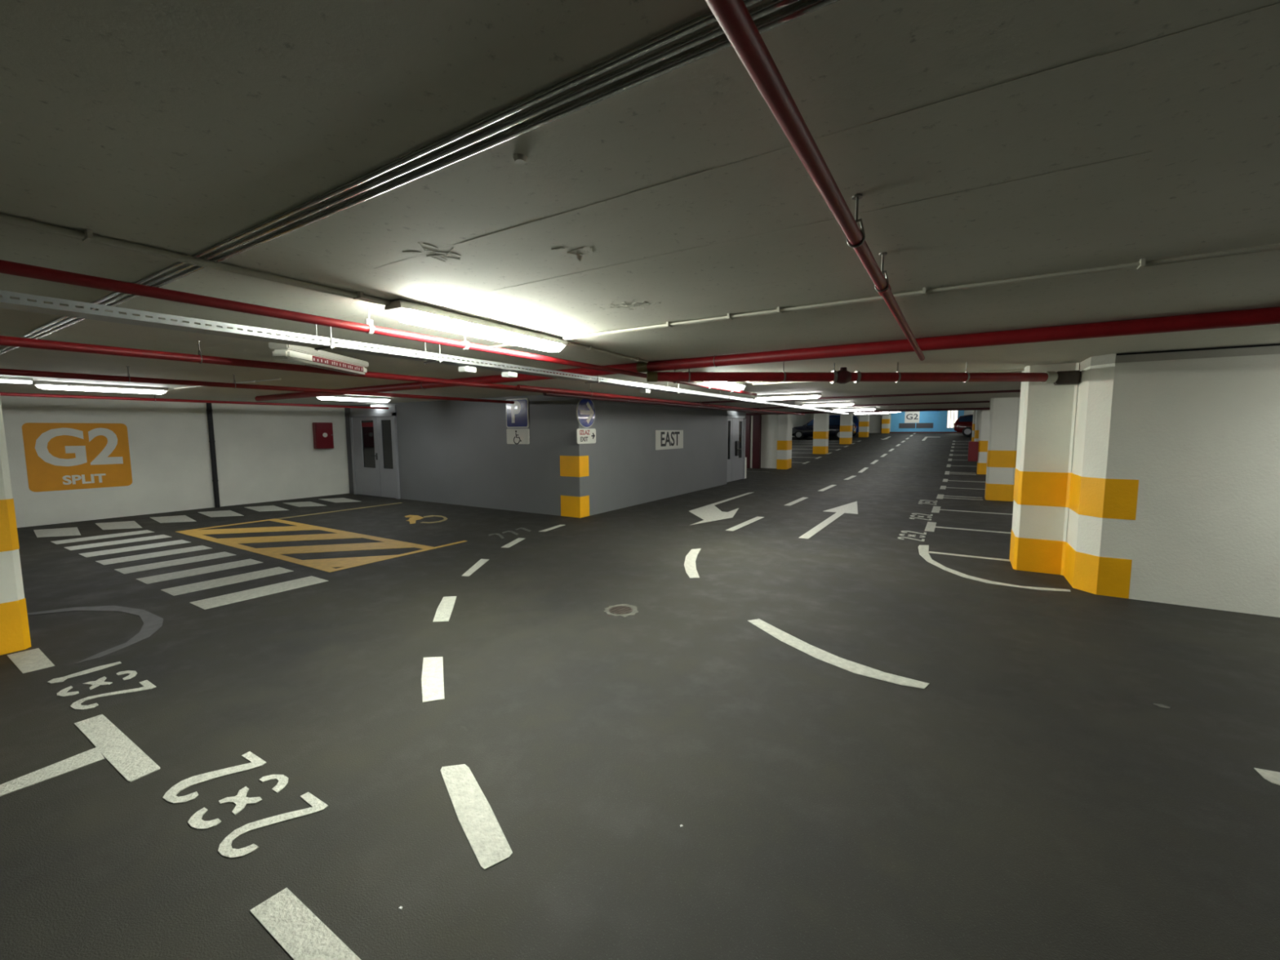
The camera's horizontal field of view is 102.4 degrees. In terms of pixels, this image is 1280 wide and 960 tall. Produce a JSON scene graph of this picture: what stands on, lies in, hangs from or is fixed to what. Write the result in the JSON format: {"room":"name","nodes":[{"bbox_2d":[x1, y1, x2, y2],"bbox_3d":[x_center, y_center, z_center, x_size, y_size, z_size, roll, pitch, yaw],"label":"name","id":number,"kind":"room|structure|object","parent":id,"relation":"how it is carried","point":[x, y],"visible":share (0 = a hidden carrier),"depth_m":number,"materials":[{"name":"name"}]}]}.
{"room":"parking garage","nodes":[
{"label":"parking garage","id":0,"kind":"room"},
{"bbox_2d":[0,395,349,528],"bbox_3d":[-12.565,-0.176,7.597,0.250,2.480,16.200,3,6,32],"label":"wall","id":1,"kind":"structure","parent":0,"point":[264,453],"depth_m":11.39,"materials":[{"name":"white paint"}]},
{"bbox_2d":[22,422,132,492],"bbox_3d":[-10.892,-0.465,10.025,0.009,1.280,1.400,3,6,32],"label":"wall sign","id":2,"kind":"object","parent":1,"relation":"attached to","point":[60,456],"visible":1,"depth_m":9.97,"materials":[{"name":"orange paint"}]},
{"bbox_2d":[206,403,220,507],"bbox_3d":[-9.755,-0.585,11.764,0.103,2.440,0.106,3,6,32],"label":"pipe","id":3,"kind":"object","parent":1,"relation":"attached to","point":[209,409],"visible":0.89,"depth_m":11.74,"materials":[{"name":"black metal"}]},
{"bbox_2d":[312,422,333,448],"bbox_3d":[-8.444,-1.186,13.738,0.195,0.690,0.440,3,6,32],"label":"cabinet","id":4,"kind":"object","parent":1,"relation":"attached to","point":[322,433],"visible":1,"depth_m":13.66,"materials":[{"name":"red metal"}]},
{"bbox_2d":[344,395,746,518],"bbox_3d":[-2.227,-1.060,16.369,8.497,2.480,9.707,3,6,32],"label":"wall","id":5,"kind":"structure","parent":0,"point":[451,451],"depth_m":11.62,"materials":[{"name":"grey paint"}]},
{"bbox_2d":[344,405,400,498],"bbox_3d":[-7.185,-0.751,13.694,2.320,2.380,0.116,3,6,32],"label":"door","id":6,"kind":"structure","parent":5,"relation":"in","point":[372,449],"depth_m":13.65,"materials":[{"name":"grey paint"}]},
{"bbox_2d":[505,398,529,444],"bbox_3d":[-2.579,-1.228,10.823,0.640,0.954,0.026,3,6,32],"label":"parking sign","id":7,"kind":"object","parent":5,"relation":"attached to","point":[517,413],"visible":0.95,"depth_m":10.80,"materials":[{"name":"blue metal"}]},
{"bbox_2d":[576,399,595,444],"bbox_3d":[-1.058,-1.175,10.159,0.026,0.910,0.600,3,6,32],"label":"arrow sign","id":8,"kind":"object","parent":5,"relation":"attached to","point":[585,408],"visible":0.97,"depth_m":10.13,"materials":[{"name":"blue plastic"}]},
{"bbox_2d":[655,430,683,449],"bbox_3d":[0.765,-1.028,13.123,0.018,0.480,1.460,3,6,32],"label":"wall sign","id":9,"kind":"object","parent":5,"relation":"attached to","point":[664,439],"visible":1,"depth_m":13.06,"materials":[{"name":"white plastic"}]},
{"bbox_2d":[726,415,746,482],"bbox_3d":[3.263,-1.089,17.390,0.184,2.250,2.180,3,6,32],"label":"door","id":10,"kind":"structure","parent":5,"relation":"in","point":[736,459],"depth_m":17.46,"materials":[{"name":"grey paint"}]},
{"bbox_2d":[0,432,1279,959],"bbox_3d":[9.986,-0.664,18.484,27.150,1.730,58.500,3,6,32],"label":"floor","id":11,"kind":"structure","parent":0,"point":[1035,800],"depth_m":2.83,"materials":[{"name":"concrete"}]},
{"bbox_2d":[0,396,31,655],"bbox_3d":[-5.324,0.139,3.902,0.671,2.460,0.656,3,6,32],"label":"pillar","id":12,"kind":"structure","parent":11,"relation":"on","point":[15,635],"depth_m":4.00,"materials":[{"name":"white paint"}]},
{"bbox_2d":[6,648,54,673],"bbox_3d":[-4.596,1.360,3.886,0.590,0.004,0.161,3,6,32],"label":"road marking","id":13,"kind":"object","parent":11,"relation":"on","point":[26,661],"visible":1,"depth_m":3.87,"materials":[{"name":"white paint"}]},
{"bbox_2d":[0,747,104,796],"bbox_3d":[-3.003,1.482,2.513,0.201,0.004,0.570,2,6,24],"label":"road marking","id":14,"kind":"object","parent":11,"relation":"on","point":[94,755],"visible":1,"depth_m":2.60,"materials":[{"name":"white paint"}]},
{"bbox_2d":[33,527,80,537],"bbox_3d":[-10.095,0.908,8.936,1.386,0.004,0.509,4,7,38],"label":"road marking","id":15,"kind":"object","parent":11,"relation":"on","point":[67,531],"visible":1,"depth_m":8.90,"materials":[{"name":"white paint"}]},
{"bbox_2d":[26,605,163,663],"bbox_3d":[-4.862,1.290,4.634,2.011,0.004,0.681,3,6,32],"label":"circle","id":16,"kind":"object","parent":11,"relation":"on","point":[153,623],"visible":0.95,"depth_m":4.73,"materials":[{"name":"paint"}]},
{"bbox_2d":[46,661,156,710],"bbox_3d":[-3.677,1.391,3.506,0.781,0.004,0.384,3,6,32],"label":"bay number","id":17,"kind":"object","parent":11,"relation":"on","point":[147,685],"visible":1,"depth_m":3.49,"materials":[{"name":"white paint"}]},
{"bbox_2d":[50,529,154,544],"bbox_3d":[-8.878,0.940,8.541,0.420,0.004,1.135,3,6,32],"label":"bar","id":18,"kind":"object","parent":11,"relation":"on","point":[97,537],"visible":1,"depth_m":8.49,"materials":[{"name":"white paint"}]},
{"bbox_2d":[74,714,159,782],"bbox_3d":[-2.884,1.452,2.825,0.982,0.004,0.123,3,6,32],"label":"road marking","id":19,"kind":"object","parent":11,"relation":"on","point":[129,760],"visible":1,"depth_m":2.78,"materials":[{"name":"white paint"}]},
{"bbox_2d":[63,534,171,550],"bbox_3d":[-8.190,0.977,8.115,0.420,0.004,1.135,3,6,32],"label":"bar","id":20,"kind":"object","parent":11,"relation":"on","point":[160,536],"visible":1,"depth_m":8.07,"materials":[{"name":"white paint"}]},
{"bbox_2d":[95,520,142,529],"bbox_3d":[-9.689,0.844,9.586,1.386,0.004,0.509,4,7,38],"label":"road marking","id":21,"kind":"object","parent":11,"relation":"on","point":[129,524],"visible":1,"depth_m":9.58,"materials":[{"name":"white paint"}]},
{"bbox_2d":[78,539,191,557],"bbox_3d":[-7.503,1.013,7.689,0.420,0.004,1.135,3,6,32],"label":"bar","id":22,"kind":"object","parent":11,"relation":"on","point":[180,541],"visible":1,"depth_m":7.63,"materials":[{"name":"white paint"}]},
{"bbox_2d":[95,545,212,564],"bbox_3d":[-6.815,1.050,7.263,0.420,0.004,1.135,3,6,32],"label":"bar","id":23,"kind":"object","parent":11,"relation":"on","point":[117,560],"visible":1,"depth_m":7.20,"materials":[{"name":"white paint"}]},
{"bbox_2d":[150,515,196,523],"bbox_3d":[-9.277,0.780,10.246,1.386,0.004,0.509,4,7,38],"label":"road marking","id":24,"kind":"object","parent":11,"relation":"on","point":[181,518],"visible":1,"depth_m":10.20,"materials":[{"name":"white paint"}]},
{"bbox_2d":[114,551,235,573],"bbox_3d":[-6.127,1.087,6.837,0.420,0.004,1.135,3,6,32],"label":"bar","id":25,"kind":"object","parent":11,"relation":"on","point":[207,557],"visible":1,"depth_m":6.78,"materials":[{"name":"white paint"}]},
{"bbox_2d":[135,559,262,584],"bbox_3d":[-5.439,1.124,6.410,0.420,0.004,1.135,3,6,32],"label":"bar","id":26,"kind":"object","parent":11,"relation":"on","point":[149,580],"visible":1,"depth_m":6.34,"materials":[{"name":"white paint"}]},
{"bbox_2d":[197,510,244,517],"bbox_3d":[-8.865,0.715,10.905,1.386,0.004,0.509,4,7,38],"label":"floor marking","id":27,"kind":"object","parent":11,"relation":"on","point":[225,513],"visible":1,"depth_m":10.88,"materials":[{"name":"white paint"}]},
{"bbox_2d":[160,566,293,595],"bbox_3d":[-4.751,1.161,5.984,0.420,0.004,1.135,3,6,32],"label":"bar","id":28,"kind":"object","parent":11,"relation":"on","point":[186,588],"visible":1,"depth_m":5.91,"materials":[{"name":"white paint"}]},
{"bbox_2d":[162,751,328,858],"bbox_3d":[-1.858,1.487,2.399,0.798,0.004,0.379,3,6,32],"label":"bay number","id":29,"kind":"object","parent":11,"relation":"on","point":[225,849],"visible":1,"depth_m":2.38,"materials":[{"name":"white paint"}]},
{"bbox_2d":[189,576,328,609],"bbox_3d":[-4.063,1.198,5.558,0.420,0.004,1.135,3,6,32],"label":"bar","id":30,"kind":"object","parent":11,"relation":"on","point":[222,600],"visible":1,"depth_m":5.48,"materials":[{"name":"white paint"}]},
{"bbox_2d":[244,505,288,511],"bbox_3d":[-8.416,0.645,11.623,1.386,0.004,0.509,4,7,38],"label":"floor marking","id":31,"kind":"object","parent":11,"relation":"on","point":[270,508],"visible":1,"depth_m":11.56,"materials":[{"name":"white paint"}]},
{"bbox_2d":[249,887,360,959],"bbox_3d":[-1.033,1.551,1.679,0.780,0.004,0.120,3,6,32],"label":"road marking","id":32,"kind":"object","parent":11,"relation":"on","point":[301,934],"visible":1,"depth_m":1.76,"materials":[{"name":"white paint"}]},
{"bbox_2d":[283,501,327,506],"bbox_3d":[-7.994,0.578,12.299,1.386,0.004,0.509,4,7,38],"label":"floor marking","id":33,"kind":"object","parent":11,"relation":"on","point":[307,504],"visible":1,"depth_m":12.30,"materials":[{"name":"white paint"}]},
{"bbox_2d":[175,518,436,572],"bbox_3d":[-5.527,0.949,8.268,5.040,0.004,1.540,3,6,32],"label":"striped floor marking","id":34,"kind":"object","parent":11,"relation":"on","point":[327,565],"visible":1,"depth_m":7.82,"materials":[{"name":"yellow paint"}]},
{"bbox_2d":[318,497,359,502],"bbox_3d":[-7.561,0.510,12.992,1.386,0.004,0.509,4,7,38],"label":"floor marking","id":35,"kind":"object","parent":11,"relation":"on","point":[332,500],"visible":1,"depth_m":13.02,"materials":[{"name":"white paint"}]},
{"bbox_2d":[404,515,448,524],"bbox_3d":[-4.223,0.759,10.176,0.746,0.008,1.203,-3,6,-27],"label":"wheelchair marking","id":36,"kind":"object","parent":11,"relation":"on","point":[412,520],"visible":1,"depth_m":10.12,"materials":[{"name":"yellow paint"}]},
{"bbox_2d":[421,657,444,702],"bbox_3d":[-1.447,1.372,3.591,0.142,0.004,0.706,-2,6,-22],"label":"road marking","id":37,"kind":"object","parent":11,"relation":"on","point":[432,678],"visible":1,"depth_m":3.54,"materials":[{"name":"white paint"}]},
{"bbox_2d":[432,595,456,622],"bbox_3d":[-1.886,1.242,4.985,0.147,0.004,0.741,-2,6,-13],"label":"road marking","id":38,"kind":"object","parent":11,"relation":"on","point":[443,612],"visible":1,"depth_m":4.95,"materials":[{"name":"white paint"}]},
{"bbox_2d":[461,559,488,576],"bbox_3d":[-2.065,1.099,6.498,0.119,0.004,0.826,0,5,-1],"label":"road marking","id":39,"kind":"object","parent":11,"relation":"on","point":[481,562],"visible":1,"depth_m":6.46,"materials":[{"name":"white paint"}]},
{"bbox_2d":[440,764,512,870],"bbox_3d":[-0.763,1.487,2.341,0.142,0.004,0.737,-4,6,-32],"label":"road marking","id":40,"kind":"object","parent":11,"relation":"on","point":[475,815],"visible":1,"depth_m":2.28,"materials":[{"name":"white paint"}]},
{"bbox_2d":[603,604,638,617],"bbox_3d":[-0.175,1.237,4.911,0.349,0.010,0.336,3,6,32],"label":"floor drain","id":41,"kind":"object","parent":11,"relation":"on","point":[623,610],"visible":1,"depth_m":4.88,"materials":[{"name":"metal"}]},
{"bbox_2d":[684,548,701,577],"bbox_3d":[0.685,1.064,6.721,0.205,0.004,1.521,0,5,7],"label":"road marking","id":42,"kind":"object","parent":11,"relation":"on","point":[690,566],"visible":1,"depth_m":6.60,"materials":[{"name":"white paint"}]},
{"bbox_2d":[688,492,753,524],"bbox_3d":[1.853,0.573,11.837,1.005,0.004,5.408,1,6,18],"label":"lane arrow","id":43,"kind":"object","parent":11,"relation":"on","point":[710,513],"visible":1,"depth_m":10.66,"materials":[{"name":"white paint"}]},
{"bbox_2d":[725,516,764,531],"bbox_3d":[1.957,0.796,9.481,0.140,0.004,1.640,3,6,32],"label":"centre dash","id":44,"kind":"object","parent":11,"relation":"on","point":[743,524],"visible":1,"depth_m":9.42,"materials":[{"name":"white paint"}]},
{"bbox_2d":[745,414,761,468],"bbox_3d":[4.911,-1.706,22.558,0.750,2.375,0.200,3,6,32],"label":"portal","id":45,"kind":"object","parent":11,"relation":"on","point":[753,422],"visible":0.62,"depth_m":22.44,"materials":[{"name":"red paint"}]},
{"bbox_2d":[776,413,792,469],"bbox_3d":[6.217,-1.676,22.130,0.446,2.408,0.756,3,6,32],"label":"pillar","id":46,"kind":"structure","parent":11,"relation":"on","point":[784,461],"depth_m":21.84,"materials":[{"name":"white paint"}]},
{"bbox_2d":[812,413,829,453],"bbox_3d":[9.919,-2.590,28.217,0.686,2.320,0.706,3,6,32],"label":"pillar","id":47,"kind":"structure","parent":11,"relation":"on","point":[820,425],"depth_m":27.93,"materials":[{"name":"white paint"}]},
{"bbox_2d":[791,417,856,439],"bbox_3d":[14.043,-3.979,39.703,4.712,1.620,2.180,3,6,31],"label":"car","id":48,"kind":"object","parent":11,"relation":"on","point":[806,430],"visible":0.57,"depth_m":39.24,"materials":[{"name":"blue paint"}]},
{"bbox_2d":[798,501,857,538],"bbox_3d":[3.882,0.715,10.234,0.690,0.004,4.960,3,6,32],"label":"lane arrow","id":49,"kind":"object","parent":11,"relation":"on","point":[851,508],"visible":1,"depth_m":10.38,"materials":[{"name":"white paint"}]},
{"bbox_2d":[747,618,929,688],"bbox_3d":[1.394,1.320,3.986,0.274,0.004,1.530,-4,7,-35],"label":"road marking","id":50,"kind":"object","parent":11,"relation":"on","point":[855,668],"visible":1,"depth_m":3.81,"materials":[{"name":"white paint"}]},
{"bbox_2d":[839,413,853,444],"bbox_3d":[13.746,-3.552,34.310,0.686,2.320,0.706,3,6,32],"label":"pillar","id":51,"kind":"structure","parent":11,"relation":"on","point":[846,420],"depth_m":34.03,"materials":[{"name":"white paint"}]},
{"bbox_2d":[858,413,869,437],"bbox_3d":[17.607,-4.519,40.440,0.666,2.320,0.706,3,6,32],"label":"pillar","id":52,"kind":"structure","parent":11,"relation":"on","point":[864,419],"depth_m":40.18,"materials":[{"name":"white paint"}]},
{"bbox_2d":[880,412,890,433],"bbox_3d":[21.221,-5.189,44.447,0.606,2.320,0.606,3,6,32],"label":"pillar","id":53,"kind":"structure","parent":11,"relation":"on","point":[885,428],"depth_m":44.22,"materials":[{"name":"white paint"}]},
{"bbox_2d":[924,521,1011,533],"bbox_3d":[7.171,0.929,7.798,4.970,0.004,1.000,3,6,32],"label":"bay marking","id":54,"kind":"object","parent":11,"relation":"on","point":[931,526],"visible":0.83,"depth_m":8.86,"materials":[{"name":"white paint"}]},
{"bbox_2d":[928,551,1010,561],"bbox_3d":[6.110,1.116,5.882,4.910,0.004,0.090,3,6,32],"label":"bay marking","id":55,"kind":"object","parent":11,"relation":"on","point":[993,558],"visible":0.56,"depth_m":6.91,"materials":[{"name":"white paint"}]},
{"bbox_2d":[973,409,980,441],"bbox_3d":[16.530,-2.347,24.909,0.556,2.320,0.556,3,6,32],"label":"pillar","id":56,"kind":"structure","parent":11,"relation":"on","point":[977,411],"depth_m":24.76,"materials":[{"name":"white paint"}]},
{"bbox_2d":[976,409,990,474],"bbox_3d":[12.624,-1.395,18.687,0.556,2.380,0.556,3,6,32],"label":"pillar","id":57,"kind":"structure","parent":11,"relation":"on","point":[984,414],"depth_m":18.54,"materials":[{"name":"white paint"}]},
{"bbox_2d":[967,441,978,461],"bbox_3d":[12.216,-1.050,18.880,0.306,0.720,0.412,3,6,32],"label":"box","id":58,"kind":"object","parent":57,"relation":"attached to","point":[973,446],"visible":1,"depth_m":18.71,"materials":[{"name":"red metal"}]},
{"bbox_2d":[953,414,1018,435],"bbox_3d":[25.079,-3.946,37.070,4.212,1.580,2.180,3,6,32],"label":"car","id":59,"kind":"object","parent":11,"relation":"on","point":[963,424],"visible":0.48,"depth_m":37.10,"materials":[{"name":"red paint"}]},
{"bbox_2d":[918,545,1071,591],"bbox_3d":[4.042,1.072,6.463,0.748,0.004,2.253,-1,5,-8],"label":"road marking","id":60,"kind":"object","parent":11,"relation":"on","point":[923,550],"visible":1,"depth_m":6.02,"materials":[{"name":"white paint"}]},
{"bbox_2d":[984,397,1020,501],"bbox_3d":[8.733,-0.741,12.426,0.556,2.460,0.556,3,6,32],"label":"pillar","id":61,"kind":"structure","parent":11,"relation":"on","point":[1004,411],"depth_m":12.19,"materials":[{"name":"white paint"}]},
{"bbox_2d":[1009,362,1079,575],"bbox_3d":[4.902,-0.139,6.285,0.478,2.460,0.683,3,6,32],"label":"pillar","id":62,"kind":"structure","parent":11,"relation":"on","point":[1047,411],"depth_m":6.03,"materials":[{"name":"white paint"}]},
{"bbox_2d":[1053,370,1080,385],"bbox_3d":[4.785,-1.144,5.771,0.210,0.140,0.197,3,6,32],"label":"junction box","id":63,"kind":"object","parent":62,"relation":"attached to","point":[1066,377],"visible":0.84,"depth_m":5.69,"materials":[{"name":"metal"}]},
{"bbox_2d":[1253,768,1279,785],"bbox_3d":[3.129,1.453,2.489,0.179,0.004,0.142,2,6,20],"label":"road marking","id":64,"kind":"object","parent":11,"relation":"on","point":[1272,776],"visible":1,"depth_m":2.53,"materials":[{"name":"white paint"}]},
{"bbox_2d":[0,0,1279,413],"bbox_3d":[9.972,-3.329,18.231,27.150,1.607,58.500,3,6,32],"label":"ceiling","id":65,"kind":"structure","parent":0,"point":[980,140],"depth_m":1.52,"materials":[{"name":"concrete"}]},
{"bbox_2d":[0,376,32,383],"bbox_3d":[-8.129,-1.298,6.667,0.100,0.075,0.340,3,6,32],"label":"lamp","id":66,"kind":"object","parent":65,"relation":"attached to","point":[2,379],"visible":1,"depth_m":6.66,"materials":[{"name":"white plastic"}]},
{"bbox_2d":[33,381,168,394],"bbox_3d":[-8.078,-1.388,7.787,0.156,0.104,1.420,3,6,32],"label":"ceiling light","id":67,"kind":"object","parent":65,"relation":"attached to","point":[41,384],"visible":1,"depth_m":7.68,"materials":[{"name":"grey plastic"}]},
{"bbox_2d":[0,392,388,408],"bbox_3d":[-9.123,-1.403,8.343,0.065,0.172,10.700,3,6,32],"label":"pipe","id":68,"kind":"object","parent":65,"relation":"hanging from","point":[154,399],"visible":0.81,"depth_m":9.29,"materials":[{"name":"red metal"}]},
{"bbox_2d":[0,213,390,305],"bbox_3d":[-2.682,-0.797,0.876,0.088,0.032,4.780,3,6,32],"label":"conduit","id":69,"kind":"object","parent":65,"relation":"attached to","point":[86,236],"visible":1,"depth_m":2.09,"materials":[{"name":"beige plastic"}]},
{"bbox_2d":[0,366,514,404],"bbox_3d":[-5.428,-1.202,6.054,0.073,0.176,10.700,3,6,32],"label":"pipe","id":70,"kind":"object","parent":65,"relation":"hanging from","point":[2,371],"visible":1,"depth_m":6.30,"materials":[{"name":"red metal"}]},
{"bbox_2d":[0,335,615,399],"bbox_3d":[-3.247,-1.077,4.644,0.077,0.180,10.600,3,6,32],"label":"pipe","id":71,"kind":"object","parent":65,"relation":"hanging from","point":[4,340],"visible":0.96,"depth_m":4.18,"materials":[{"name":"red metal"}]},
{"bbox_2d":[268,342,368,374],"bbox_3d":[-2.780,-1.073,4.543,0.160,0.173,1.160,0,5,1],"label":"warning light","id":72,"kind":"object","parent":65,"relation":"hanging from","point":[307,356],"visible":0.92,"depth_m":4.35,"materials":[{"name":"grey plastic"}]},
{"bbox_2d":[316,395,391,402],"bbox_3d":[-5.762,-1.650,10.419,0.156,0.104,1.420,4,7,36],"label":"ceiling light","id":73,"kind":"object","parent":65,"relation":"attached to","point":[338,397],"visible":0.9,"depth_m":10.38,"materials":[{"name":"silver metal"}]},
{"bbox_2d":[0,259,756,395],"bbox_3d":[-1.082,-1.018,3.830,0.062,0.166,11.500,3,6,32],"label":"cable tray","id":74,"kind":"object","parent":65,"relation":"hanging from","point":[6,267],"visible":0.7,"depth_m":2.55,"materials":[{"name":"red metal"}]},
{"bbox_2d":[22,0,762,337],"bbox_3d":[-1.219,-0.900,1.755,8.000,0.017,0.017,3,6,32],"label":"pipe","id":75,"kind":"object","parent":65,"relation":"attached to","point":[707,19],"visible":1,"depth_m":1.22,"materials":[{"name":"silver metal"}]},
{"bbox_2d":[0,0,799,351],"bbox_3d":[-1.838,-0.937,2.178,9.500,0.017,0.017,3,6,32],"label":"pipe","id":76,"kind":"object","parent":65,"relation":"attached to","point":[770,6],"visible":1,"depth_m":1.23,"materials":[{"name":"silver metal"}]},
{"bbox_2d":[0,0,839,354],"bbox_3d":[-1.819,-0.940,2.209,9.500,0.017,0.017,3,6,32],"label":"pipe","id":77,"kind":"object","parent":65,"relation":"attached to","point":[806,7],"visible":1,"depth_m":1.23,"materials":[{"name":"silver metal"}]},
{"bbox_2d":[0,289,848,414],"bbox_3d":[1.867,-1.603,9.917,0.210,0.180,22.000,3,6,32],"label":"cable tray","id":78,"kind":"object","parent":65,"relation":"hanging from","point":[22,304],"visible":0.99,"depth_m":3.24,"materials":[{"name":"metal"}]},
{"bbox_2d":[384,298,568,351],"bbox_3d":[-1.011,-1.020,3.525,0.156,0.104,1.500,3,6,29],"label":"ceiling light","id":79,"kind":"object","parent":65,"relation":"attached to","point":[403,310],"visible":0.98,"depth_m":3.29,"materials":[{"name":"grey plastic"}]},
{"bbox_2d":[512,153,527,164],"bbox_3d":[-0.325,-0.868,1.396,0.039,0.012,0.040,3,6,32],"label":"detector","id":80,"kind":"object","parent":65,"relation":"attached to","point":[519,158],"visible":1,"depth_m":1.39,"materials":[{"name":"beige plastic"}]},
{"bbox_2d":[567,341,648,363],"bbox_3d":[-0.268,-1.181,4.796,0.047,0.030,1.422,3,6,29],"label":"conduit","id":81,"kind":"object","parent":65,"relation":"attached to","point":[588,348],"visible":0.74,"depth_m":4.68,"materials":[{"name":"beige plastic"}]},
{"bbox_2d":[516,383,804,415],"bbox_3d":[2.222,-1.872,12.834,0.079,0.200,14.450,3,6,32],"label":"pipe","id":82,"kind":"object","parent":65,"relation":"hanging from","point":[519,387],"visible":1,"depth_m":8.88,"materials":[{"name":"red metal"}]},
{"bbox_2d":[542,392,779,414],"bbox_3d":[1.825,-2.001,13.986,0.095,0.158,12.900,3,6,32],"label":"pipe","id":83,"kind":"object","parent":65,"relation":"hanging from","point":[627,401],"visible":0.66,"depth_m":11.34,"materials":[{"name":"red metal"}]},
{"bbox_2d":[703,381,746,390],"bbox_3d":[1.231,-1.402,7.435,0.156,0.104,1.500,3,6,29],"label":"ceiling light","id":84,"kind":"object","parent":65,"relation":"attached to","point":[737,385],"visible":0.6,"depth_m":7.46,"materials":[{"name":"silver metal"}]},
{"bbox_2d":[254,306,1279,401],"bbox_3d":[2.494,-1.098,4.025,23.900,0.149,0.120,3,6,32],"label":"pipe","id":85,"kind":"object","parent":65,"relation":"hanging from","point":[1262,316],"visible":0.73,"depth_m":4.08,"materials":[{"name":"red metal"}]},
{"bbox_2d":[754,392,822,400],"bbox_3d":[3.031,-1.711,10.599,1.350,0.104,0.156,3,6,32],"label":"ceiling light","id":86,"kind":"object","parent":65,"relation":"attached to","point":[815,395],"visible":0.95,"depth_m":10.52,"materials":[{"name":"grey plastic"}]},
{"bbox_2d":[705,0,924,360],"bbox_3d":[0.284,-0.759,0.991,0.056,0.158,8.100,3,6,32],"label":"pipe","id":87,"kind":"object","parent":65,"relation":"hanging from","point":[733,16],"visible":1,"depth_m":1.02,"materials":[{"name":"red metal"}]},
{"bbox_2d":[801,401,855,407],"bbox_3d":[5.038,-2.026,13.810,1.350,0.104,0.156,3,6,32],"label":"ceiling light","id":88,"kind":"object","parent":65,"relation":"attached to","point":[840,403],"visible":0.93,"depth_m":13.74,"materials":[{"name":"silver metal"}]},
{"bbox_2d":[646,361,1057,383],"bbox_3d":[2.342,-1.165,5.607,4.544,0.235,0.150,-1,5,-3],"label":"pipe","id":89,"kind":"object","parent":65,"relation":"hanging from","point":[842,375],"visible":0.95,"depth_m":5.58,"materials":[{"name":"red metal"}]},
{"bbox_2d":[832,407,876,411],"bbox_3d":[7.150,-2.358,17.191,1.350,0.104,0.156,3,6,32],"label":"ceiling light","id":90,"kind":"object","parent":65,"relation":"attached to","point":[855,408],"visible":0.96,"depth_m":17.13,"materials":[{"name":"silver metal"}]},
{"bbox_2d":[692,389,1020,403],"bbox_3d":[5.676,-1.718,10.247,10.500,0.088,0.060,3,6,32],"label":"pipe","id":91,"kind":"object","parent":65,"relation":"hanging from","point":[1017,390],"visible":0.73,"depth_m":10.51,"materials":[{"name":"red metal"}]},
{"bbox_2d":[746,407,990,414],"bbox_3d":[8.092,-2.620,19.771,16.500,0.079,0.080,3,6,32],"label":"pipe","id":92,"kind":"object","parent":65,"relation":"hanging from","point":[977,408],"visible":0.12,"depth_m":18.89,"materials":[{"name":"red metal"}]},
{"bbox_2d":[752,400,989,408],"bbox_3d":[6.129,-2.150,14.773,6.470,0.088,0.060,3,6,32],"label":"pipe","id":93,"kind":"object","parent":65,"relation":"hanging from","point":[975,402],"visible":0.83,"depth_m":14.10,"materials":[{"name":"red metal"}]},
{"bbox_2d":[752,368,1024,385],"bbox_3d":[4.932,-1.332,6.135,7.401,0.036,0.048,3,6,31],"label":"conduit","id":94,"kind":"object","parent":65,"relation":"attached to","point":[1016,370],"visible":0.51,"depth_m":7.56,"materials":[{"name":"beige plastic"}]},
{"bbox_2d":[563,244,1279,339],"bbox_3d":[5.636,-0.770,0.154,14.660,0.030,0.062,3,6,32],"label":"conduit","id":95,"kind":"object","parent":65,"relation":"attached to","point":[1141,263],"visible":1,"depth_m":2.58,"materials":[{"name":"beige plastic"}]},
{"bbox_2d":[760,414,777,468],"bbox_3d":[3.715,-1.810,23.621,5.390,2.418,0.250,3,6,32],"label":"wall","id":96,"kind":"structure","parent":0,"point":[769,422],"depth_m":22.31,"materials":[{"name":"white paint"}]},
{"bbox_2d":[791,413,810,436],"bbox_3d":[7.403,-3.512,34.786,0.250,3.785,32.000,3,6,32],"label":"wall","id":97,"kind":"structure","parent":0,"point":[797,420],"depth_m":45.15,"materials":[{"name":"white paint"}]},
{"bbox_2d":[810,409,1019,433],"bbox_3d":[23.000,-5.136,43.665,16.750,2.385,0.650,3,6,32],"label":"wall","id":98,"kind":"structure","parent":0,"point":[939,418],"depth_m":43.53,"materials":[{"name":"blue paint"}]},
{"bbox_2d":[904,411,919,422],"bbox_3d":[23.106,-5.350,43.712,1.100,1.000,0.024,3,6,32],"label":"wall sign","id":99,"kind":"object","parent":98,"relation":"attached to","point":[910,416],"visible":0.99,"depth_m":43.70,"materials":[{"name":"white plastic"}]},
{"bbox_2d":[946,410,958,428],"bbox_3d":[25.366,-5.018,41.791,0.770,1.620,0.040,3,6,32],"label":"window","id":100,"kind":"structure","parent":98,"relation":"in","point":[952,415],"depth_m":41.83,"materials":[{"name":"white"}]},
{"bbox_2d":[1063,342,1279,617],"bbox_3d":[9.454,0.165,2.839,10.916,2.480,1.044,3,6,32],"label":"wall","id":101,"kind":"structure","parent":0,"point":[1175,491],"depth_m":4.91,"materials":[{"name":"white paint"}]},
{"bbox_2d":[1116,343,1279,355],"bbox_3d":[9.247,-0.988,2.239,10.740,0.016,0.010,3,6,32],"label":"trim","id":102,"kind":"structure","parent":101,"relation":"attached to","point":[1271,344],"depth_m":4.75,"materials":[{"name":"black"}]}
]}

